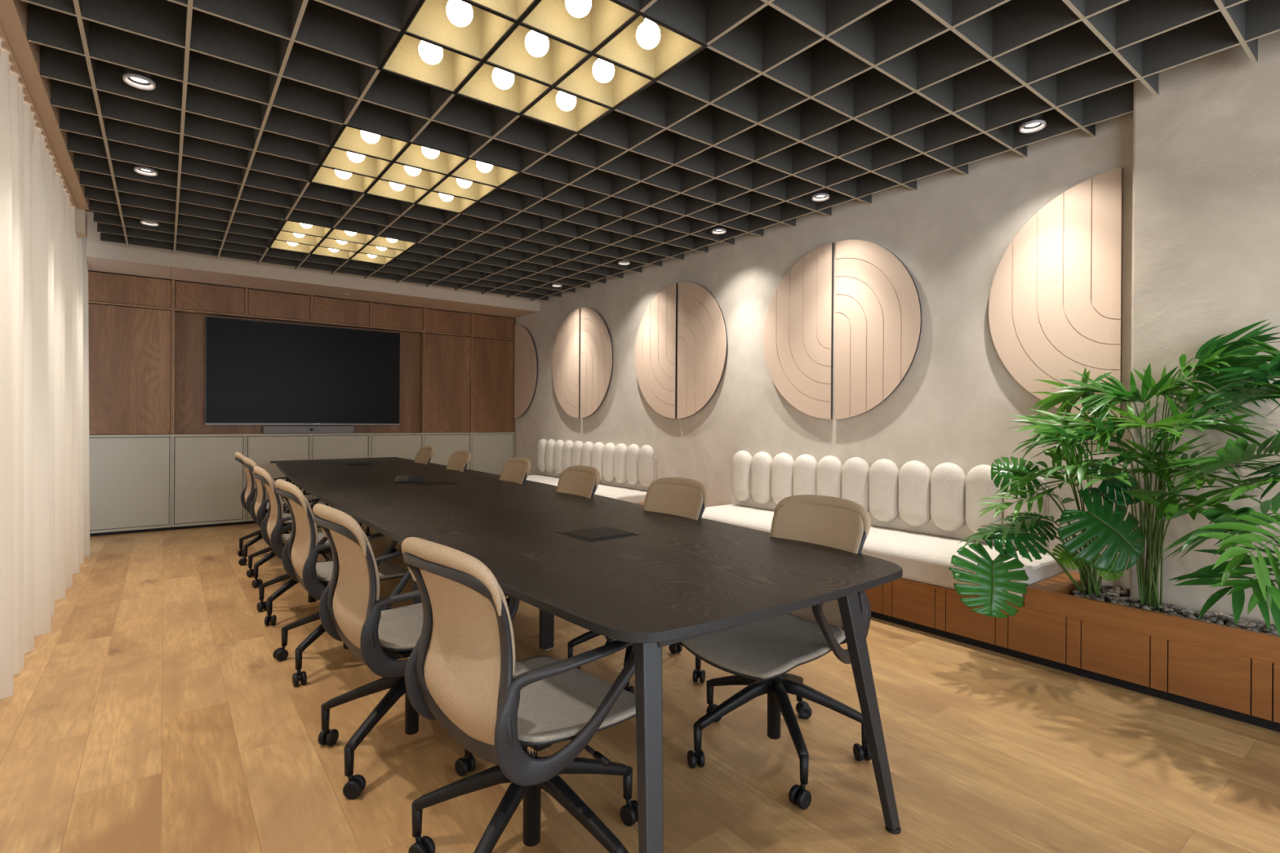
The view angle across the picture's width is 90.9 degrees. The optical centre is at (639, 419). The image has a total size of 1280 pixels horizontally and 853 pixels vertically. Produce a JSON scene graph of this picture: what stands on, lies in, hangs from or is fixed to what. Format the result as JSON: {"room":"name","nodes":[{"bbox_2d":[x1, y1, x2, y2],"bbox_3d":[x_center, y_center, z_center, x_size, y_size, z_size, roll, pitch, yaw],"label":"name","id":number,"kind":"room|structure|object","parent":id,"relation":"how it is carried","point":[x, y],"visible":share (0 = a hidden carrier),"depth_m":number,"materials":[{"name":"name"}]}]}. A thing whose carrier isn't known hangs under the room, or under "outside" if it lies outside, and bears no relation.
{"room":"conference room","nodes":[
{"label":"conference room","id":0,"kind":"room"},
{"bbox_2d":[75,208,87,238],"bbox_3d":[-4.333,-1.520,4.877,0.070,0.180,0.180,0,0,-37],"label":"trim","id":1,"kind":"structure","parent":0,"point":[81,216],"depth_m":4.82,"materials":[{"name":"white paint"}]},
{"bbox_2d":[172,359,366,434],"bbox_3d":[-4.281,-0.360,8.057,5.280,3.100,0.120,0,0,-37],"label":"wall","id":2,"kind":"structure","parent":0,"point":[172,359],"depth_m":7.57,"materials":[{"name":"white paint"}]},
{"bbox_2d":[86,256,537,318],"bbox_3d":[-3.815,-1.700,7.536,5.180,0.413,1.260,0,0,-37],"label":"trim","id":3,"kind":"structure","parent":2,"relation":"attached to","point":[94,264],"depth_m":7.11,"materials":[{"name":"paint"}]},
{"bbox_2d":[424,307,472,337],"bbox_3d":[-2.687,-1.321,8.679,0.662,0.324,0.300,0,0,-37],"label":"upper cabinet","id":4,"kind":"object","parent":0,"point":[436,322],"visible":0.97,"depth_m":8.56,"materials":[{"name":"brown wood"}]},
{"bbox_2d":[471,313,515,341],"bbox_3d":[-2.161,-1.317,9.076,0.653,0.324,0.300,0,0,-37],"label":"upper cabinet","id":5,"kind":"object","parent":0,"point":[485,326],"visible":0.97,"depth_m":8.96,"materials":[{"name":"brown wood"}]},
{"bbox_2d":[0,520,1279,852],"bbox_3d":[-0.574,1.246,3.302,5.280,0.060,11.950,0,0,-37],"label":"floor","id":6,"kind":"structure","parent":0,"point":[157,713],"depth_m":2.32,"materials":[{"name":"brown wood"}]},
{"bbox_2d":[88,436,172,536],"bbox_3d":[-5.616,0.678,6.614,1.118,1.005,0.520,0,0,-37],"label":"base cabinet","id":7,"kind":"object","parent":6,"relation":"on","point":[131,477],"visible":0.56,"depth_m":6.54,"materials":[{"name":"paint"}]},
{"bbox_2d":[88,431,515,437],"bbox_3d":[-3.902,0.177,7.665,5.118,0.021,0.136,0,0,-37],"label":"countertop","id":8,"kind":"structure","parent":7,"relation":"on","point":[366,433],"depth_m":7.37,"materials":[{"name":"paint"}]},
{"bbox_2d":[172,310,424,434],"bbox_3d":[-3.981,-0.500,7.612,2.676,1.331,0.150,0,0,-37],"label":"wall panel","id":9,"kind":"object","parent":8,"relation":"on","point":[188,329],"visible":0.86,"depth_m":7.02,"materials":[{"name":"brown wood"}]},
{"bbox_2d":[173,280,246,318],"bbox_3d":[-4.822,-1.336,7.066,0.666,0.324,0.300,0,0,-37],"label":"upper cabinet","id":10,"kind":"object","parent":9,"relation":"on","point":[188,297],"visible":1,"depth_m":6.95,"materials":[{"name":"brown wood"}]},
{"bbox_2d":[244,288,311,324],"bbox_3d":[-4.290,-1.332,7.468,0.664,0.324,0.300,0,0,-37],"label":"upper cabinet","id":11,"kind":"object","parent":9,"relation":"on","point":[260,304],"visible":0.98,"depth_m":7.35,"materials":[{"name":"brown wood"}]},
{"bbox_2d":[204,316,399,424],"bbox_3d":[-3.985,-0.537,7.600,2.084,1.191,0.122,0,0,-37],"label":"television","id":12,"kind":"object","parent":9,"relation":"attached to","point":[257,372],"visible":1,"depth_m":7.47,"materials":[{"name":"glass"}]},
{"bbox_2d":[309,295,370,328],"bbox_3d":[-3.756,-1.328,7.871,0.671,0.324,0.300,0,0,-37],"label":"upper cabinet","id":13,"kind":"object","parent":9,"relation":"on","point":[325,311],"visible":0.97,"depth_m":7.76,"materials":[{"name":"brown wood"}]},
{"bbox_2d":[368,302,424,333],"bbox_3d":[-3.220,-1.325,8.277,0.669,0.324,0.300,0,0,-37],"label":"upper cabinet","id":14,"kind":"object","parent":9,"relation":"on","point":[383,317],"visible":0.98,"depth_m":8.17,"materials":[{"name":"brown wood"}]},
{"bbox_2d":[262,426,353,433],"bbox_3d":[-3.968,0.120,7.569,0.964,0.085,0.094,0,0,-37],"label":"bar","id":15,"kind":"object","parent":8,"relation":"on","point":[266,429],"visible":1,"depth_m":7.52,"materials":[{"name":"grey plastic"}]},
{"bbox_2d":[171,435,245,529],"bbox_3d":[-4.903,0.683,7.153,0.665,1.005,0.520,0,0,-37],"label":"base cabinet","id":16,"kind":"object","parent":6,"relation":"on","point":[208,482],"visible":0.98,"depth_m":6.94,"materials":[{"name":"paint"}]},
{"bbox_2d":[234,452,312,565],"bbox_3d":[-3.152,0.736,5.505,0.661,0.917,0.654,0,0,-37],"label":"office chair","id":17,"kind":"object","parent":6,"relation":"on","point":[247,495],"visible":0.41,"depth_m":5.28,"materials":[{"name":"grey plastic"}]},
{"bbox_2d":[244,435,311,524],"bbox_3d":[-4.370,0.687,7.556,0.663,1.005,0.520,0,0,-37],"label":"base cabinet","id":18,"kind":"object","parent":6,"relation":"on","point":[262,450],"visible":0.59,"depth_m":7.33,"materials":[{"name":"paint"}]},
{"bbox_2d":[243,457,319,587],"bbox_3d":[-2.655,0.739,4.835,0.667,0.917,0.692,0,0,-37],"label":"office chair","id":19,"kind":"object","parent":6,"relation":"on","point":[258,506],"visible":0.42,"depth_m":4.60,"materials":[{"name":"fabric"}]},
{"bbox_2d":[253,466,331,625],"bbox_3d":[-2.056,0.744,3.984,0.667,0.917,0.644,0,0,-37],"label":"office chair","id":20,"kind":"object","parent":6,"relation":"on","point":[272,524],"visible":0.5,"depth_m":3.76,"materials":[{"name":"fabric"}]},
{"bbox_2d":[310,435,369,511],"bbox_3d":[-3.836,0.691,7.959,0.670,1.005,0.520,0,0,-37],"label":"base cabinet","id":21,"kind":"object","parent":6,"relation":"on","point":[322,446],"visible":0.31,"depth_m":7.74,"materials":[{"name":"paint"}]},
{"bbox_2d":[272,479,411,686],"bbox_3d":[-1.452,0.749,3.176,0.647,0.922,0.683,0,0,32],"label":"office chair","id":22,"kind":"object","parent":6,"relation":"on","point":[300,554],"visible":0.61,"depth_m":2.98,"materials":[{"name":"fabric"}]},
{"bbox_2d":[312,503,475,799],"bbox_3d":[-0.829,0.752,2.347,0.680,0.917,0.642,0,0,-42],"label":"office chair","id":23,"kind":"object","parent":6,"relation":"on","point":[351,611],"visible":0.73,"depth_m":2.15,"materials":[{"name":"fabric"}]},
{"bbox_2d":[369,434,423,460],"bbox_3d":[-3.300,0.695,8.364,0.668,1.005,0.520,0,0,-37],"label":"base cabinet","id":24,"kind":"object","parent":6,"relation":"on","point":[401,446],"visible":0.35,"depth_m":8.16,"materials":[{"name":"paint"}]},
{"bbox_2d":[365,446,434,536],"bbox_3d":[-2.506,0.740,6.536,0.676,0.917,0.685,0,0,-37],"label":"office chair","id":25,"kind":"object","parent":6,"relation":"on","point":[423,455],"visible":0.2,"depth_m":6.69,"materials":[{"name":"fabric"}]},
{"bbox_2d":[390,450,471,553],"bbox_3d":[-1.886,0.745,5.693,0.670,0.917,0.658,0,0,-37],"label":"office chair","id":26,"kind":"object","parent":6,"relation":"on","point":[458,460],"visible":0.22,"depth_m":5.83,"materials":[{"name":"fabric"}]},
{"bbox_2d":[423,434,471,469],"bbox_3d":[-2.768,0.698,8.767,0.661,1.005,0.520,0,0,-37],"label":"base cabinet","id":27,"kind":"object","parent":6,"relation":"on","point":[444,446],"visible":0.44,"depth_m":8.55,"materials":[{"name":"paint"}]},
{"bbox_2d":[471,433,514,475],"bbox_3d":[-2.241,0.702,9.164,0.652,1.005,0.520,0,0,-37],"label":"base cabinet","id":28,"kind":"object","parent":6,"relation":"on","point":[490,453],"visible":0.42,"depth_m":8.95,"materials":[{"name":"paint"}]},
{"bbox_2d":[499,457,531,484],"bbox_3d":[-1.154,0.750,4.628,0.676,0.917,0.676,0,0,-35],"label":"office chair","id":29,"kind":"object","parent":6,"relation":"on","point":[514,469],"visible":0.14,"depth_m":4.81,"materials":[{"name":"fabric"}]},
{"bbox_2d":[401,537,638,852],"bbox_3d":[-0.284,0.756,1.737,0.641,0.917,0.663,0,0,45],"label":"office chair","id":30,"kind":"object","parent":6,"relation":"on","point":[462,673],"visible":0.98,"depth_m":1.57,"materials":[{"name":"fabric"}]},
{"bbox_2d":[504,465,599,608],"bbox_3d":[-0.614,0.753,3.855,0.689,0.917,0.675,0,0,-37],"label":"office chair","id":31,"kind":"object","parent":6,"relation":"on","point":[584,481],"visible":0.19,"depth_m":4.03,"materials":[{"name":"fabric"}]},
{"bbox_2d":[270,457,902,852],"bbox_3d":[-1.496,0.840,4.512,1.553,0.740,7.039,0,0,-37],"label":"conference table","id":32,"kind":"object","parent":6,"relation":"on","point":[680,579],"visible":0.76,"depth_m":2.11,"materials":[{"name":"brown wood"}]},
{"bbox_2d":[342,462,373,465],"bbox_3d":[-2.905,0.457,6.494,0.250,0.006,0.250,0,0,-39],"label":"hatch","id":33,"kind":"object","parent":32,"relation":"on","point":[358,464],"visible":1,"depth_m":6.46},
{"bbox_2d":[393,475,426,483],"bbox_3d":[-1.722,0.445,4.729,0.224,0.046,0.107,0,0,-12],"label":"hatch","id":34,"kind":"object","parent":32,"relation":"on","point":[408,478],"visible":0.98,"depth_m":4.71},
{"bbox_2d":[412,480,457,485],"bbox_3d":[-1.512,0.467,4.651,0.250,0.006,0.250,0,0,-39],"label":"hatch","id":35,"kind":"object","parent":32,"relation":"on","point":[436,482],"visible":1,"depth_m":4.62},
{"bbox_2d":[555,525,638,541],"bbox_3d":[-0.180,0.476,2.651,0.250,0.006,0.250,0,0,-39],"label":"hatch","id":36,"kind":"object","parent":32,"relation":"on","point":[597,533],"visible":1,"depth_m":2.62,"materials":[{"name":"wood"}]},
{"bbox_2d":[567,477,708,693],"bbox_3d":[-0.008,0.759,3.071,0.654,0.922,0.657,0,0,-39],"label":"office chair","id":37,"kind":"object","parent":6,"relation":"on","point":[688,498],"visible":0.27,"depth_m":3.16,"materials":[{"name":"fabric"}]},
{"bbox_2d":[680,494,871,809],"bbox_3d":[0.491,0.761,2.337,0.678,0.917,0.655,0,0,-37],"label":"office chair","id":38,"kind":"object","parent":6,"relation":"on","point":[760,655],"visible":0.76,"depth_m":2.27,"materials":[{"name":"fabric"}]},
{"bbox_2d":[635,502,1279,732],"bbox_3d":[1.590,1.039,4.171,0.580,0.384,10.630,0,0,-37],"label":"bench base","id":39,"kind":"object","parent":6,"relation":"on","point":[1233,673],"visible":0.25,"depth_m":2.90,"materials":[{"name":"brown wood"}]},
{"bbox_2d":[525,474,559,485],"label":"seat cushion","id":40,"kind":"object","parent":39,"relation":"on","point":[546,479],"depth_m":7.83,"materials":[{"name":"fabric"}]},
{"bbox_2d":[594,483,647,502],"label":"seat cushion","id":41,"kind":"object","parent":39,"relation":"on","point":[629,495],"depth_m":6.43,"materials":[{"name":"fabric"}]},
{"bbox_2d":[702,504,774,533],"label":"seat cushion","id":42,"kind":"object","parent":39,"relation":"on","point":[756,518],"depth_m":5.03,"materials":[{"name":"fabric"}]},
{"bbox_2d":[861,525,999,589],"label":"seat cushion","id":43,"kind":"object","parent":39,"relation":"on","point":[922,557],"depth_m":3.75,"materials":[{"name":"fabric"}]},
{"bbox_2d":[1002,545,1065,604],"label":"seat cushion","id":44,"kind":"object","parent":39,"relation":"on","point":[1037,571],"depth_m":3.39,"materials":[{"name":"fabric"}]},
{"bbox_2d":[1100,587,1129,597],"bbox_3d":[2.469,0.970,3.306,0.220,0.135,0.210,0,0,-37],"label":"soil","id":45,"kind":"object","parent":39,"relation":"in","point":[1128,594],"visible":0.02,"depth_m":3.24,"materials":[{"name":"soil"}]},
{"bbox_2d":[1069,591,1276,633],"bbox_3d":[3.438,0.977,1.569,0.328,0.135,4.150,0,0,-37],"label":"soil","id":46,"kind":"object","parent":39,"relation":"in","point":[1105,600],"visible":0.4,"depth_m":2.95,"materials":[{"name":"soil"}]},
{"bbox_2d":[957,367,1111,597],"bbox_3d":[2.018,0.325,3.147,0.939,1.172,0.491,0,0,-37],"label":"palm","id":47,"kind":"object","parent":46,"relation":"in","point":[1055,399],"visible":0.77,"depth_m":3.08,"materials":[{"name":"green plant"}]},
{"bbox_2d":[948,448,1145,617],"bbox_3d":[2.004,0.555,3.156,0.863,0.822,0.499,0,0,21],"label":"monstera","id":48,"kind":"object","parent":46,"relation":"in","point":[1109,528],"visible":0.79,"depth_m":3.06,"materials":[{"name":"green plant"}]},
{"bbox_2d":[1004,319,1279,611],"bbox_3d":[2.238,0.244,2.838,0.866,1.333,0.994,0,0,-37],"label":"palm","id":49,"kind":"object","parent":46,"relation":"in","point":[1213,357],"visible":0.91,"depth_m":2.84,"materials":[{"name":"green plant"}]},
{"bbox_2d":[1072,581,1279,635],"bbox_3d":[2.821,0.888,2.536,0.547,0.034,1.872,0,0,-37],"label":"pebbles","id":50,"kind":"object","parent":46,"relation":"on","point":[1254,624],"visible":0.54,"depth_m":2.89,"materials":[{"name":"stone"}]},
{"bbox_2d":[1160,337,1279,637],"bbox_3d":[2.379,0.260,2.307,0.943,1.307,0.630,0,0,-14],"label":"palm","id":51,"kind":"object","parent":46,"relation":"in","point":[1217,575],"visible":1,"depth_m":2.31,"materials":[{"name":"green plant"}]},
{"bbox_2d":[1129,31,1279,624],"bbox_3d":[3.762,-0.304,1.610,0.220,3.100,4.036,0,0,-37],"label":"wall pier","id":52,"kind":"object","parent":6,"relation":"on","point":[1206,205],"visible":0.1,"depth_m":2.93,"materials":[{"name":"paint"}]},
{"bbox_2d":[513,111,1133,589],"bbox_3d":[1.512,-0.320,4.870,0.120,3.100,12.150,0,0,-37],"label":"wall","id":53,"kind":"structure","parent":0,"point":[952,233],"depth_m":4.41,"materials":[{"name":"paint"}]},
{"bbox_2d":[88,303,173,435],"bbox_3d":[-5.542,-0.511,6.526,1.119,1.331,0.300,0,0,-37],"label":"upper cabinet","id":54,"kind":"object","parent":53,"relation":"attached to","point":[131,348],"visible":0.57,"depth_m":6.54,"materials":[{"name":"brown wood"}]},
{"bbox_2d":[88,271,173,311],"bbox_3d":[-5.536,-1.341,6.526,1.119,0.324,0.300,0,0,-37],"label":"upper cabinet","id":55,"kind":"object","parent":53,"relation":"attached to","point":[107,289],"visible":0.55,"depth_m":6.54,"materials":[{"name":"brown wood"}]},
{"bbox_2d":[85,211,539,311],"bbox_3d":[-3.435,-1.698,7.032,5.180,0.413,0.005,0,0,-37],"label":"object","id":56,"kind":"structure","parent":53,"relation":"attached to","point":[95,247],"depth_m":6.73,"materials":[{"name":"white paint"}]},
{"bbox_2d":[423,332,471,432],"bbox_3d":[-2.693,-0.491,8.679,0.662,1.331,0.300,0,0,-37],"label":"upper cabinet","id":57,"kind":"object","parent":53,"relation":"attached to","point":[447,359],"visible":0.99,"depth_m":8.56,"materials":[{"name":"brown wood"}]},
{"bbox_2d":[471,337,515,432],"bbox_3d":[-2.167,-0.488,9.076,0.653,1.331,0.300,0,0,-37],"label":"upper cabinet","id":58,"kind":"object","parent":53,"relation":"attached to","point":[492,360],"visible":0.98,"depth_m":8.95,"materials":[{"name":"brown wood"}]},
{"bbox_2d":[514,324,537,417],"bbox_3d":[-1.599,-0.697,8.858,0.038,1.342,0.671,0,0,-37],"label":"acoustic panel","id":59,"kind":"object","parent":53,"relation":"attached to","point":[526,362],"visible":1,"depth_m":8.88,"materials":[{"name":"beige wood"}]},
{"bbox_2d":[551,308,580,417],"bbox_3d":[-0.935,-0.693,7.980,0.038,1.342,0.671,0,0,-37],"label":"acoustic panel","id":60,"kind":"object","parent":53,"relation":"attached to","point":[566,360],"visible":1,"depth_m":7.89,"materials":[{"name":"beige wood"}]},
{"bbox_2d":[579,307,613,417],"bbox_3d":[-0.509,-0.690,7.416,0.038,1.342,0.671,0,0,-37],"label":"acoustic panel","id":61,"kind":"object","parent":53,"relation":"attached to","point":[596,344],"visible":1,"depth_m":7.42,"materials":[{"name":"beige wood"}]},
{"bbox_2d":[540,456,656,490],"bbox_3d":[-0.587,0.560,7.521,0.020,0.368,2.484,0,0,-37],"label":"board","id":62,"kind":"object","parent":53,"relation":"attached to","point":[615,482],"visible":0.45,"depth_m":7.01,"materials":[{"name":"fabric"}]},
{"bbox_2d":[537,438,546,471],"bbox_3d":[-1.310,0.474,8.389,0.085,0.443,0.223,0,0,-37],"label":"cushion","id":63,"kind":"object","parent":62,"relation":"attached to","point":[541,443],"visible":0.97,"depth_m":8.33,"materials":[{"name":"fabric"}]},
{"bbox_2d":[545,439,555,473],"bbox_3d":[-1.173,0.475,8.209,0.085,0.443,0.223,0,0,-37],"label":"cushion","id":64,"kind":"object","parent":62,"relation":"attached to","point":[549,445],"visible":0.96,"depth_m":8.15,"materials":[{"name":"fabric"}]},
{"bbox_2d":[553,440,564,474],"bbox_3d":[-1.037,0.476,8.029,0.085,0.443,0.223,0,0,-37],"label":"cushion","id":65,"kind":"object","parent":62,"relation":"attached to","point":[557,448],"visible":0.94,"depth_m":7.97,"materials":[{"name":"fabric"}]},
{"bbox_2d":[562,440,573,471],"bbox_3d":[-0.901,0.477,7.849,0.085,0.443,0.223,0,0,-37],"label":"cushion","id":66,"kind":"object","parent":62,"relation":"attached to","point":[567,446],"visible":0.73,"depth_m":7.80,"materials":[{"name":"fabric"}]},
{"bbox_2d":[571,440,583,466],"bbox_3d":[-0.765,0.478,7.669,0.085,0.443,0.223,0,0,-37],"label":"cushion","id":67,"kind":"object","parent":62,"relation":"attached to","point":[577,446],"visible":0.56,"depth_m":7.61,"materials":[{"name":"fabric"}]},
{"bbox_2d":[581,441,593,466],"bbox_3d":[-0.629,0.479,7.489,0.085,0.443,0.223,0,0,-37],"label":"cushion","id":68,"kind":"object","parent":62,"relation":"attached to","point":[586,452],"visible":0.51,"depth_m":7.43,"materials":[{"name":"fabric"}]},
{"bbox_2d":[591,442,604,479],"bbox_3d":[-0.493,0.480,7.309,0.085,0.443,0.223,0,0,-37],"label":"cushion","id":69,"kind":"object","parent":62,"relation":"attached to","point":[597,450],"visible":0.57,"depth_m":7.25,"materials":[{"name":"fabric"}]},
{"bbox_2d":[602,442,615,481],"bbox_3d":[-0.357,0.481,7.128,0.085,0.443,0.223,0,0,-37],"label":"cushion","id":70,"kind":"object","parent":62,"relation":"attached to","point":[608,449],"visible":0.95,"depth_m":7.07,"materials":[{"name":"fabric"}]},
{"bbox_2d":[613,443,627,483],"bbox_3d":[-0.221,0.482,6.948,0.085,0.443,0.223,0,0,-37],"label":"cushion","id":71,"kind":"object","parent":62,"relation":"attached to","point":[620,451],"visible":0.97,"depth_m":6.89,"materials":[{"name":"fabric"}]},
{"bbox_2d":[625,444,639,484],"bbox_3d":[-0.085,0.483,6.768,0.085,0.443,0.223,0,0,-37],"label":"cushion","id":72,"kind":"object","parent":62,"relation":"attached to","point":[632,451],"visible":0.99,"depth_m":6.71,"materials":[{"name":"fabric"}]},
{"bbox_2d":[638,444,654,487],"bbox_3d":[0.052,0.484,6.588,0.085,0.443,0.223,0,0,-37],"label":"cushion","id":73,"kind":"object","parent":62,"relation":"attached to","point":[646,453],"visible":0.98,"depth_m":6.53,"materials":[{"name":"fabric"}]},
{"bbox_2d":[635,283,677,418],"bbox_3d":[0.162,-0.685,6.528,0.038,1.342,0.671,0,0,-37],"label":"acoustic panel","id":74,"kind":"object","parent":53,"relation":"attached to","point":[655,347],"visible":1,"depth_m":6.44,"materials":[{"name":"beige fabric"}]},
{"bbox_2d":[676,281,727,418],"bbox_3d":[0.588,-0.682,5.964,0.038,1.342,0.671,0,0,-37],"label":"acoustic panel","id":75,"kind":"object","parent":53,"relation":"attached to","point":[702,334],"visible":1,"depth_m":5.98,"materials":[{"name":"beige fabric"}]},
{"bbox_2d":[764,242,833,418],"bbox_3d":[1.265,-0.677,5.068,0.038,1.342,0.671,0,0,-37],"label":"acoustic panel","id":76,"kind":"object","parent":53,"relation":"attached to","point":[798,330],"visible":1,"depth_m":4.98,"materials":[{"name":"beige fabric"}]},
{"bbox_2d":[834,239,921,419],"bbox_3d":[1.691,-0.674,4.504,0.038,1.342,0.671,0,0,-37],"label":"acoustic panel","id":77,"kind":"object","parent":53,"relation":"attached to","point":[878,310],"visible":1,"depth_m":4.52,"materials":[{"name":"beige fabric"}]},
{"bbox_2d":[735,488,1048,551],"bbox_3d":[1.603,0.575,4.622,0.020,0.368,2.483,0,0,-37],"label":"board","id":78,"kind":"object","parent":53,"relation":"attached to","point":[930,528],"visible":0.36,"depth_m":4.23,"materials":[{"name":"fabric"}]},
{"bbox_2d":[732,450,752,501],"bbox_3d":[0.881,0.490,5.490,0.085,0.443,0.223,0,0,-37],"label":"cushion","id":79,"kind":"object","parent":78,"relation":"attached to","point":[741,460],"visible":0.98,"depth_m":5.44,"materials":[{"name":"fabric"}]},
{"bbox_2d":[751,451,773,504],"bbox_3d":[1.017,0.491,5.310,0.085,0.443,0.223,0,0,-37],"label":"cushion","id":80,"kind":"object","parent":78,"relation":"attached to","point":[761,463],"visible":0.96,"depth_m":5.26,"materials":[{"name":"fabric"}]},
{"bbox_2d":[771,453,794,504],"bbox_3d":[1.153,0.492,5.130,0.085,0.443,0.223,0,0,-37],"label":"cushion","id":81,"kind":"object","parent":78,"relation":"attached to","point":[782,464],"visible":0.8,"depth_m":5.08,"materials":[{"name":"fabric"}]},
{"bbox_2d":[793,453,817,495],"bbox_3d":[1.289,0.492,4.950,0.085,0.443,0.223,0,0,-37],"label":"cushion","id":82,"kind":"object","parent":78,"relation":"attached to","point":[805,465],"visible":0.66,"depth_m":4.90,"materials":[{"name":"fabric"}]},
{"bbox_2d":[816,455,843,497],"bbox_3d":[1.425,0.493,4.770,0.085,0.443,0.223,0,0,-37],"label":"cushion","id":83,"kind":"object","parent":78,"relation":"attached to","point":[828,469],"visible":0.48,"depth_m":4.72,"materials":[{"name":"fabric"}]},
{"bbox_2d":[841,457,870,512],"bbox_3d":[1.562,0.494,4.589,0.085,0.443,0.223,0,0,-37],"label":"cushion","id":84,"kind":"object","parent":78,"relation":"attached to","point":[855,470],"visible":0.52,"depth_m":4.54,"materials":[{"name":"fabric"}]},
{"bbox_2d":[868,458,899,521],"bbox_3d":[1.698,0.495,4.409,0.085,0.443,0.223,0,0,-37],"label":"cushion","id":85,"kind":"object","parent":78,"relation":"attached to","point":[883,492],"visible":0.99,"depth_m":4.36,"materials":[{"name":"fabric"}]},
{"bbox_2d":[898,460,931,526],"bbox_3d":[1.834,0.496,4.229,0.085,0.443,0.223,0,0,-37],"label":"cushion","id":86,"kind":"object","parent":78,"relation":"attached to","point":[914,476],"visible":0.99,"depth_m":4.18,"materials":[{"name":"fabric"}]},
{"bbox_2d":[930,462,966,531],"bbox_3d":[1.970,0.497,4.049,0.085,0.443,0.223,0,0,-37],"label":"cushion","id":87,"kind":"object","parent":78,"relation":"attached to","point":[948,480],"visible":0.99,"depth_m":4.00,"materials":[{"name":"fabric"}]},
{"bbox_2d":[965,464,1004,533],"bbox_3d":[2.106,0.498,3.869,0.085,0.443,0.223,0,0,-37],"label":"cushion","id":88,"kind":"object","parent":78,"relation":"attached to","point":[980,485],"visible":0.83,"depth_m":3.84,"materials":[{"name":"fabric"}]},
{"bbox_2d":[1003,471,1046,542],"bbox_3d":[2.242,0.499,3.689,0.085,0.443,0.223,0,0,-37],"label":"cushion","id":89,"kind":"object","parent":78,"relation":"attached to","point":[1009,510],"visible":0.08,"depth_m":3.63,"materials":[{"name":"fabric"}]},
{"bbox_2d":[988,167,1123,419],"bbox_3d":[2.361,-0.669,3.617,0.038,1.342,0.671,0,0,-37],"label":"acoustic panel","id":90,"kind":"object","parent":53,"relation":"attached to","point":[1055,303],"visible":0.92,"depth_m":3.54,"materials":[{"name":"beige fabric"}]},
{"bbox_3d":[-0.591,-1.934,3.272,5.380,0.100,12.150,0,0,-37],"label":"ceiling","id":91,"kind":"structure","parent":0,"visible":0},
{"bbox_2d":[0,0,88,210],"bbox_3d":[-1.644,-1.742,0.892,0.632,0.300,9.420,0,0,-37],"label":"trim","id":92,"kind":"structure","parent":91,"relation":"attached to","point":[13,13],"depth_m":3.04,"materials":[{"name":"paint"}]},
{"bbox_2d":[0,23,89,699],"bbox_3d":[-2.327,-0.195,2.131,0.158,2.801,8.636,0,0,-37],"label":"curtain","id":93,"kind":"object","parent":92,"relation":"hanging from","point":[45,455],"visible":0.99,"depth_m":3.44,"materials":[{"name":"fabric"}]},
{"bbox_2d":[122,66,155,90],"bbox_3d":[-2.388,-1.740,3.005,0.124,0.273,0.124,0,0,-37],"label":"recessed light","id":94,"kind":"object","parent":91,"relation":"in","point":[133,77],"visible":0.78,"depth_m":3.00,"materials":[{"name":"white"}]},
{"bbox_2d":[133,164,158,176],"bbox_3d":[-3.216,-1.746,4.101,0.124,0.273,0.124,0,0,-37],"label":"recessed light","id":95,"kind":"object","parent":91,"relation":"in","point":[143,170],"visible":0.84,"depth_m":4.11,"materials":[{"name":"white"}]},
{"bbox_2d":[140,219,159,226],"bbox_3d":[-4.044,-1.752,5.197,0.124,0.273,0.124,0,0,-37],"label":"recessed light","id":96,"kind":"object","parent":91,"relation":"in","point":[151,223],"visible":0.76,"depth_m":5.20,"materials":[{"name":"white"}]},
{"bbox_2d":[617,258,630,265],"bbox_3d":[-0.161,-1.725,6.410,0.124,0.273,0.124,0,0,-37],"label":"recessed light","id":97,"kind":"object","parent":91,"relation":"in","point":[623,262],"visible":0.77,"depth_m":6.39,"materials":[{"name":"white"}]},
{"bbox_2d":[21,0,1279,301],"bbox_3d":[-0.107,-1.724,3.156,4.545,0.290,9.980,0,0,-37],"label":"grid","id":98,"kind":"object","parent":91,"relation":"attached to","point":[786,101],"visible":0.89,"depth_m":3.39,"materials":[{"name":"metal"}]},
{"bbox_2d":[267,219,418,265],"bbox_3d":[-2.726,-1.715,5.763,1.060,0.242,1.046,0,0,-37],"label":"ceiling light","id":99,"kind":"object","parent":98,"relation":"attached to","point":[291,226],"visible":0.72,"depth_m":5.82,"materials":[{"name":"metal"}]},
{"bbox_2d":[307,124,523,213],"bbox_3d":[-1.484,-1.707,4.119,1.060,0.242,1.046,0,0,-37],"label":"ceiling light","id":100,"kind":"object","parent":98,"relation":"attached to","point":[351,138],"visible":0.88,"depth_m":4.15,"materials":[{"name":"metal"}]},
{"bbox_2d":[377,0,708,134],"bbox_3d":[-0.449,-1.699,2.749,1.060,0.242,1.046,0,0,-37],"label":"ceiling light","id":101,"kind":"object","parent":98,"relation":"attached to","point":[644,44],"visible":0.98,"depth_m":2.83,"materials":[{"name":"metal"}]},
{"bbox_2d":[711,224,726,234],"bbox_3d":[0.667,-1.719,5.314,0.124,0.273,0.124,0,0,-37],"label":"recessed light","id":102,"kind":"object","parent":91,"relation":"in","point":[717,229],"visible":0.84,"depth_m":5.30,"materials":[{"name":"white"}]},
{"bbox_2d":[811,187,829,201],"bbox_3d":[1.288,-1.714,4.492,0.124,0.273,0.124,0,0,-37],"label":"recessed light","id":103,"kind":"object","parent":91,"relation":"in","point":[820,195],"visible":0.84,"depth_m":4.47,"materials":[{"name":"white"}]},
{"bbox_2d":[1018,112,1045,133],"bbox_3d":[2.116,-1.709,3.396,0.124,0.273,0.124,0,0,-37],"label":"recessed light","id":104,"kind":"object","parent":91,"relation":"in","point":[1034,123],"visible":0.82,"depth_m":3.39,"materials":[{"name":"white"}]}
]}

